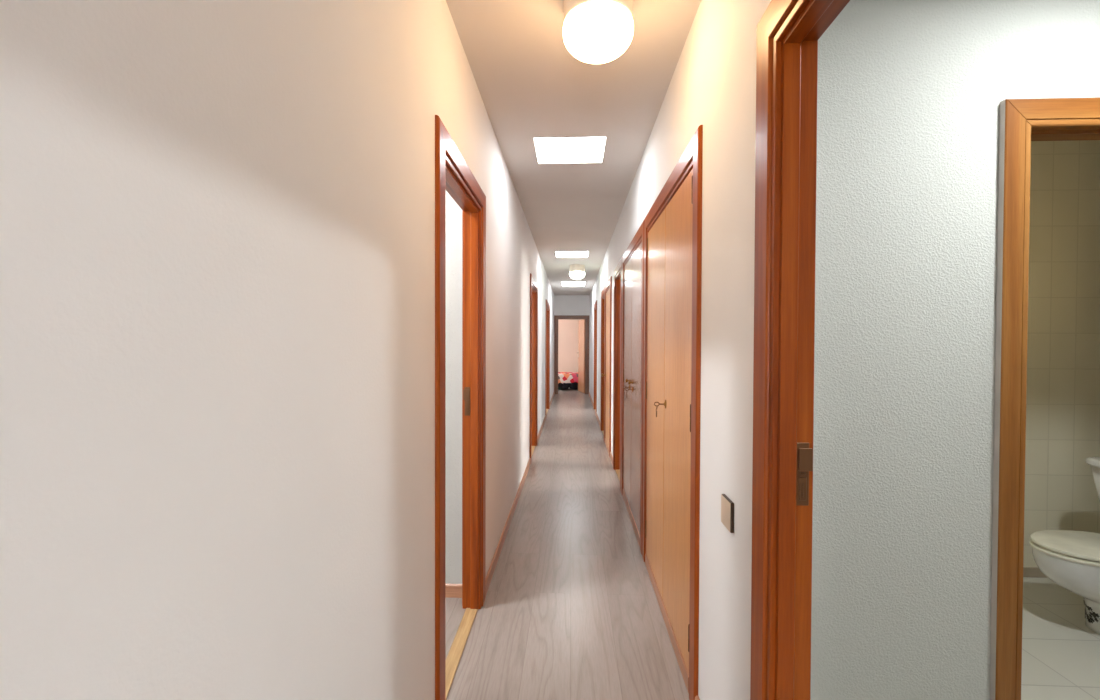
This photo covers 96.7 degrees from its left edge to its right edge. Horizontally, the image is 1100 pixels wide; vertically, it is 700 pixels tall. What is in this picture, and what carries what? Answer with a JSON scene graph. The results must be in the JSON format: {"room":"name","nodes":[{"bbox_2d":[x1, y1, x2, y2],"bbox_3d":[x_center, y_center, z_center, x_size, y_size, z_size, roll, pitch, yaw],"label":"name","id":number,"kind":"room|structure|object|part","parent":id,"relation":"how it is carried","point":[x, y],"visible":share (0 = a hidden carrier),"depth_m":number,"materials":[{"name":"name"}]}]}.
{"room":"home hallway","nodes":[
{"label":"home hallway","id":0,"kind":"room"},
{"bbox_2d":[0,0,553,699],"bbox_3d":[-0.269,-0.025,5.017,0.075,2.540,15.200,0,1,3],"label":"wall","id":1,"kind":"structure","parent":0,"point":[217,217],"depth_m":0.65,"materials":[{"name":"beige paint"}]},
{"bbox_2d":[435,115,485,699],"bbox_3d":[-0.401,0.253,2.071,0.105,2.070,0.885,0,1,3],"label":"door frame","id":2,"kind":"structure","parent":1,"relation":"in","point":[453,175],"depth_m":2.38,"materials":[{"name":"brown wood"}]},
{"bbox_3d":[-0.446,0.253,2.073,0.015,2.070,0.885,0,1,3],"label":"architrave","id":3,"kind":"part","parent":2,"relation":"part of","materials":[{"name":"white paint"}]},
{"bbox_3d":[-0.409,0.253,2.406,0.034,0.140,0.008,0,1,3],"label":"strike plate","id":4,"kind":"part","parent":2,"relation":"part of","materials":[{"name":"brown metal"}]},
{"bbox_2d":[485,393,553,596],"bbox_3d":[-0.229,1.211,5.034,0.012,0.067,15.200,0,1,3],"label":"baseboard","id":5,"kind":"structure","parent":1,"relation":"attached to","point":[493,564],"depth_m":3.36,"materials":[{"name":"brown wood"}]},
{"bbox_2d":[530,273,537,461],"bbox_3d":[-0.234,0.198,5.820,0.105,2.070,1.020,0,1,3],"label":"door","id":6,"kind":"structure","parent":1,"relation":"in","point":[533,285],"depth_m":6.21,"materials":[{"name":"brown wood"}]},
{"bbox_2d":[545,300,549,414],"bbox_3d":[-0.086,0.149,9.136,0.105,2.070,1.360,0,1,3],"label":"door","id":7,"kind":"structure","parent":1,"relation":"in","point":[547,345],"depth_m":9.70,"materials":[{"name":"brown wood"}]},
{"bbox_2d":[445,191,461,583],"bbox_3d":[-1.750,0.005,2.624,2.671,2.540,0.093,0,1,3],"label":"wall","id":8,"kind":"structure","parent":0,"point":[453,483],"depth_m":2.53,"materials":[{"name":"white paint"}]},
{"bbox_2d":[445,583,461,597],"bbox_3d":[-1.766,1.242,2.591,2.651,0.067,0.012,0,1,3],"label":"baseboard","id":9,"kind":"structure","parent":8,"relation":"attached to","point":[451,590],"depth_m":2.53,"materials":[{"name":"brown wood"}]},
{"bbox_2d":[558,319,582,371],"bbox_3d":[0.688,-0.177,15.434,5.200,2.540,0.100,0,1,3],"label":"wall","id":10,"kind":"structure","parent":0,"point":[567,328],"depth_m":15.39,"materials":[{"name":"pink paint"}]},
{"bbox_2d":[554,295,589,347],"bbox_3d":[0.563,-0.136,12.632,5.200,2.540,0.090,0,1,3],"label":"wall","id":11,"kind":"structure","parent":0,"point":[563,304],"depth_m":12.57,"materials":[{"name":"beige paint"}]},
{"bbox_2d":[554,315,588,393],"bbox_3d":[0.576,0.117,12.969,0.902,2.025,0.787,0,1,3],"label":"door","id":12,"kind":"structure","parent":11,"relation":"in","point":[583,325],"depth_m":12.60,"materials":[{"name":"brown wood"}]},
{"bbox_3d":[0.846,0.159,13.006,0.036,1.925,0.700,0,1,-9],"label":"panel","id":13,"kind":"part","parent":12,"relation":"part of","materials":[{"name":"brown wood"}]},
{"bbox_2d":[446,0,700,294],"bbox_3d":[0.245,-1.349,5.375,6.600,0.100,20.200,0,1,3],"label":"ceiling","id":14,"kind":"structure","parent":0,"point":[530,86],"depth_m":2.46,"materials":[{"name":"paint"}]},
{"bbox_2d":[533,137,606,163],"bbox_3d":[0.127,-1.279,3.116,0.439,0.023,0.421,0,1,3],"label":"ceiling light","id":15,"kind":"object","parent":14,"relation":"attached to","point":[572,149],"depth_m":3.12,"materials":[{"name":"white plastic"}]},
{"bbox_2d":[555,252,588,257],"bbox_3d":[0.306,-1.333,6.784,0.454,0.023,0.460,0,1,3],"label":"window","id":16,"kind":"structure","parent":14,"relation":"attached to","point":[558,254],"depth_m":6.83,"materials":[{"name":"white"}]},
{"bbox_2d":[562,282,584,285],"bbox_3d":[0.490,-1.383,10.204,0.479,0.023,0.790,0,1,3],"label":"window","id":17,"kind":"structure","parent":14,"relation":"attached to","point":[563,283],"depth_m":10.25,"materials":[{"name":"white"}]},
{"bbox_2d":[569,264,584,279],"bbox_3d":[0.429,-1.224,7.718,0.245,0.219,0.252,0,1,3],"label":"ceiling lamp","id":18,"kind":"object","parent":14,"relation":"attached to","point":[577,271],"visible":1,"depth_m":7.63,"materials":[{"name":"white glass"}]},
{"bbox_3d":[0.429,-1.169,7.722,0.245,0.109,0.245,0,1,3],"label":"lamp shade","id":19,"kind":"part","parent":18,"relation":"part of","materials":[{"name":"white glass"}]},
{"bbox_2d":[563,0,633,63],"bbox_3d":[0.168,-1.135,1.704,0.245,0.219,0.252,0,1,3],"label":"ceiling lamp","id":20,"kind":"object","parent":14,"relation":"attached to","point":[594,31],"visible":1,"depth_m":1.64,"materials":[{"name":"frosted white glass"},{"name":"metal"}]},
{"bbox_2d":[589,0,770,699],"bbox_3d":[0.715,-0.022,4.973,0.075,2.540,15.200,0,1,3],"label":"wall","id":21,"kind":"structure","parent":0,"point":[712,85],"depth_m":1.49,"materials":[{"name":"beige paint"}]},
{"bbox_2d":[594,300,596,411],"bbox_3d":[0.907,0.140,9.307,0.105,2.090,0.930,0,1,3],"label":"door","id":22,"kind":"structure","parent":21,"relation":"in","point":[595,304],"depth_m":9.65,"materials":[{"name":"brown wood"}]},
{"bbox_2d":[600,287,604,434],"bbox_3d":[0.804,0.174,7.000,0.105,2.090,0.850,0,1,3],"label":"door","id":23,"kind":"structure","parent":21,"relation":"in","point":[603,290],"depth_m":7.31,"materials":[{"name":"brown wood"}]},
{"bbox_2d":[613,257,621,490],"bbox_3d":[0.704,0.207,4.762,0.105,2.090,0.830,0,1,3],"label":"door","id":24,"kind":"structure","parent":21,"relation":"in","point":[617,342],"depth_m":5.06,"materials":[{"name":"brown wood"}]},
{"bbox_2d":[589,392,699,699],"bbox_3d":[0.667,1.215,4.994,0.012,0.067,15.200,0,1,3],"label":"baseboard","id":25,"kind":"structure","parent":21,"relation":"attached to","point":[611,456],"depth_m":5.60,"materials":[{"name":"brown wood"}]},
{"bbox_2d":[721,494,733,532],"bbox_3d":[0.510,0.469,1.408,0.012,0.085,0.087,0,1,3],"label":"light switch","id":26,"kind":"object","parent":21,"relation":"attached to","point":[727,506],"visible":1,"depth_m":1.39,"materials":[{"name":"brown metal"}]},
{"bbox_2d":[750,0,849,699],"bbox_3d":[0.523,0.267,0.688,0.105,2.090,1.013,0,1,3],"label":"door","id":27,"kind":"structure","parent":21,"relation":"in","point":[789,32],"depth_m":1.08,"materials":[{"name":"brown wood"}]},
{"bbox_3d":[0.478,0.266,0.690,0.015,2.090,1.013,0,1,3],"label":"architrave","id":28,"kind":"part","parent":27,"relation":"part of","materials":[{"name":"brown wood"}]},
{"bbox_3d":[0.564,0.276,1.084,0.034,0.140,0.008,0,1,3],"label":"strike plate","id":29,"kind":"part","parent":27,"relation":"part of","materials":[{"name":"brown metal"}]},
{"bbox_3d":[0.568,0.267,0.686,0.015,2.090,1.013,0,1,3],"label":"architrave","id":30,"kind":"part","parent":27,"relation":"part of","materials":[{"name":"white paint"}]},
{"bbox_2d":[445,389,1099,699],"bbox_3d":[0.236,1.298,5.415,6.600,0.124,20.200,0,1,3],"label":"floor","id":31,"kind":"structure","parent":0,"point":[570,610],"depth_m":2.39,"materials":[{"name":"grey laminate"}]},
{"bbox_2d":[558,372,577,389],"bbox_3d":[0.072,0.884,14.055,2.084,0.455,1.024,0,1,3],"label":"bed","id":32,"kind":"object","parent":31,"relation":"on","point":[566,380],"visible":0.17,"depth_m":13.56,"materials":[{"name":"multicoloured fabric"}]},
{"bbox_2d":[601,276,611,456],"bbox_3d":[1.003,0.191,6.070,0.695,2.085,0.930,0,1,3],"label":"door","id":33,"kind":"structure","parent":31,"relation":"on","point":[608,287],"depth_m":6.00,"materials":[{"name":"brown wood"}]},
{"bbox_3d":[0.729,0.212,6.082,0.022,1.906,0.724,0,1,3],"label":"door","id":34,"kind":"part","parent":33,"relation":"part of","materials":[{"name":"brown wood"}]},
{"bbox_2d":[621,221,643,553],"bbox_3d":[0.898,0.226,3.657,0.688,2.085,1.280,0,1,3],"label":"wardrobe","id":35,"kind":"object","parent":31,"relation":"on","point":[633,257],"visible":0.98,"depth_m":3.54,"materials":[{"name":"brown wood"}]},
{"bbox_3d":[0.634,0.244,3.940,0.022,1.906,0.534,0,1,3],"label":"door","id":36,"kind":"part","parent":35,"relation":"part of","materials":[{"name":"brown wood"}]},
{"bbox_3d":[0.610,0.252,3.400,0.022,1.906,0.534,0,1,3],"label":"door","id":37,"kind":"part","parent":35,"relation":"part of","materials":[{"name":"brown wood"}]},
{"bbox_2d":[642,125,702,699],"bbox_3d":[0.841,0.245,2.356,0.688,2.085,1.285,0,1,3],"label":"wardrobe","id":38,"kind":"object","parent":31,"relation":"on","point":[673,223],"visible":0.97,"depth_m":2.10,"materials":[{"name":"brown wood"}]},
{"bbox_3d":[0.576,0.263,2.640,0.022,1.906,0.537,0,1,3],"label":"door","id":39,"kind":"part","parent":38,"relation":"part of","materials":[{"name":"brown wood"}]},
{"bbox_3d":[0.552,0.271,2.098,0.022,1.906,0.537,0,1,3],"label":"door","id":40,"kind":"part","parent":38,"relation":"part of","materials":[{"name":"brown wood"}]},
{"bbox_2d":[1029,457,1099,634],"bbox_3d":[2.552,0.901,2.212,0.640,0.781,0.400,0,1,3],"label":"toilet","id":41,"kind":"object","parent":31,"relation":"on","point":[1070,559],"visible":1,"depth_m":2.20,"materials":[{"name":"white ceramic"}]},
{"bbox_3d":[2.457,0.913,2.216,0.450,0.015,0.366,0,1,3],"label":"seat","id":42,"kind":"part","parent":41,"relation":"part of","materials":[{"name":"beige plastic"}]},
{"bbox_3d":[2.462,0.890,2.216,0.452,0.018,0.360,0,1,3],"label":"lid","id":43,"kind":"part","parent":41,"relation":"part of","materials":[{"name":"beige plastic"}]},
{"bbox_3d":[2.540,1.104,2.216,0.603,0.375,0.352,0,1,3],"label":"bowl","id":44,"kind":"part","parent":41,"relation":"part of","materials":[{"name":"white ceramic"}]},
{"bbox_3d":[2.723,0.539,2.199,0.300,0.032,0.400,0,1,3],"label":"tank lid","id":45,"kind":"part","parent":41,"relation":"part of","materials":[{"name":"white ceramic"}]},
{"bbox_3d":[2.725,0.740,2.202,0.275,0.365,0.380,0,1,3],"label":"tank","id":46,"kind":"part","parent":41,"relation":"part of","materials":[{"name":"white ceramic"}]},
{"bbox_2d":[810,0,1099,699],"bbox_3d":[1.883,0.034,1.498,2.570,2.540,0.070,0,1,3],"label":"wall","id":47,"kind":"structure","parent":0,"point":[910,93],"depth_m":1.50,"materials":[{"name":"white paint"}]},
{"bbox_2d":[990,97,1099,699],"bbox_3d":[1.751,0.277,1.508,0.793,2.046,0.114,0,1,3],"label":"door frame","id":48,"kind":"structure","parent":47,"relation":"in","point":[1022,121],"depth_m":1.47,"materials":[{"name":"brown wood"}]},
{"bbox_3d":[1.393,0.276,1.478,0.080,2.045,0.022,0,1,3],"label":"architrave","id":49,"kind":"part","parent":48,"relation":"part of","materials":[{"name":"brown wood"}]},
{"bbox_3d":[1.752,-0.706,1.447,0.791,0.080,0.022,0,1,3],"label":"architrave","id":50,"kind":"part","parent":48,"relation":"part of","materials":[{"name":"brown wood"}]},
{"bbox_2d":[1023,140,1099,566],"bbox_3d":[2.228,0.015,2.824,2.000,2.540,0.100,0,1,3],"label":"wall","id":51,"kind":"structure","parent":0,"point":[1063,397],"depth_m":2.74,"materials":[{"name":"beige tile"}]},
{"bbox_2d":[1023,567,1047,577],"bbox_3d":[2.221,1.254,2.787,1.800,0.056,0.012,0,1,3],"label":"baseboard","id":52,"kind":"structure","parent":51,"relation":"attached to","point":[1027,571],"depth_m":2.76,"materials":[{"name":"beige tile"}]}
]}

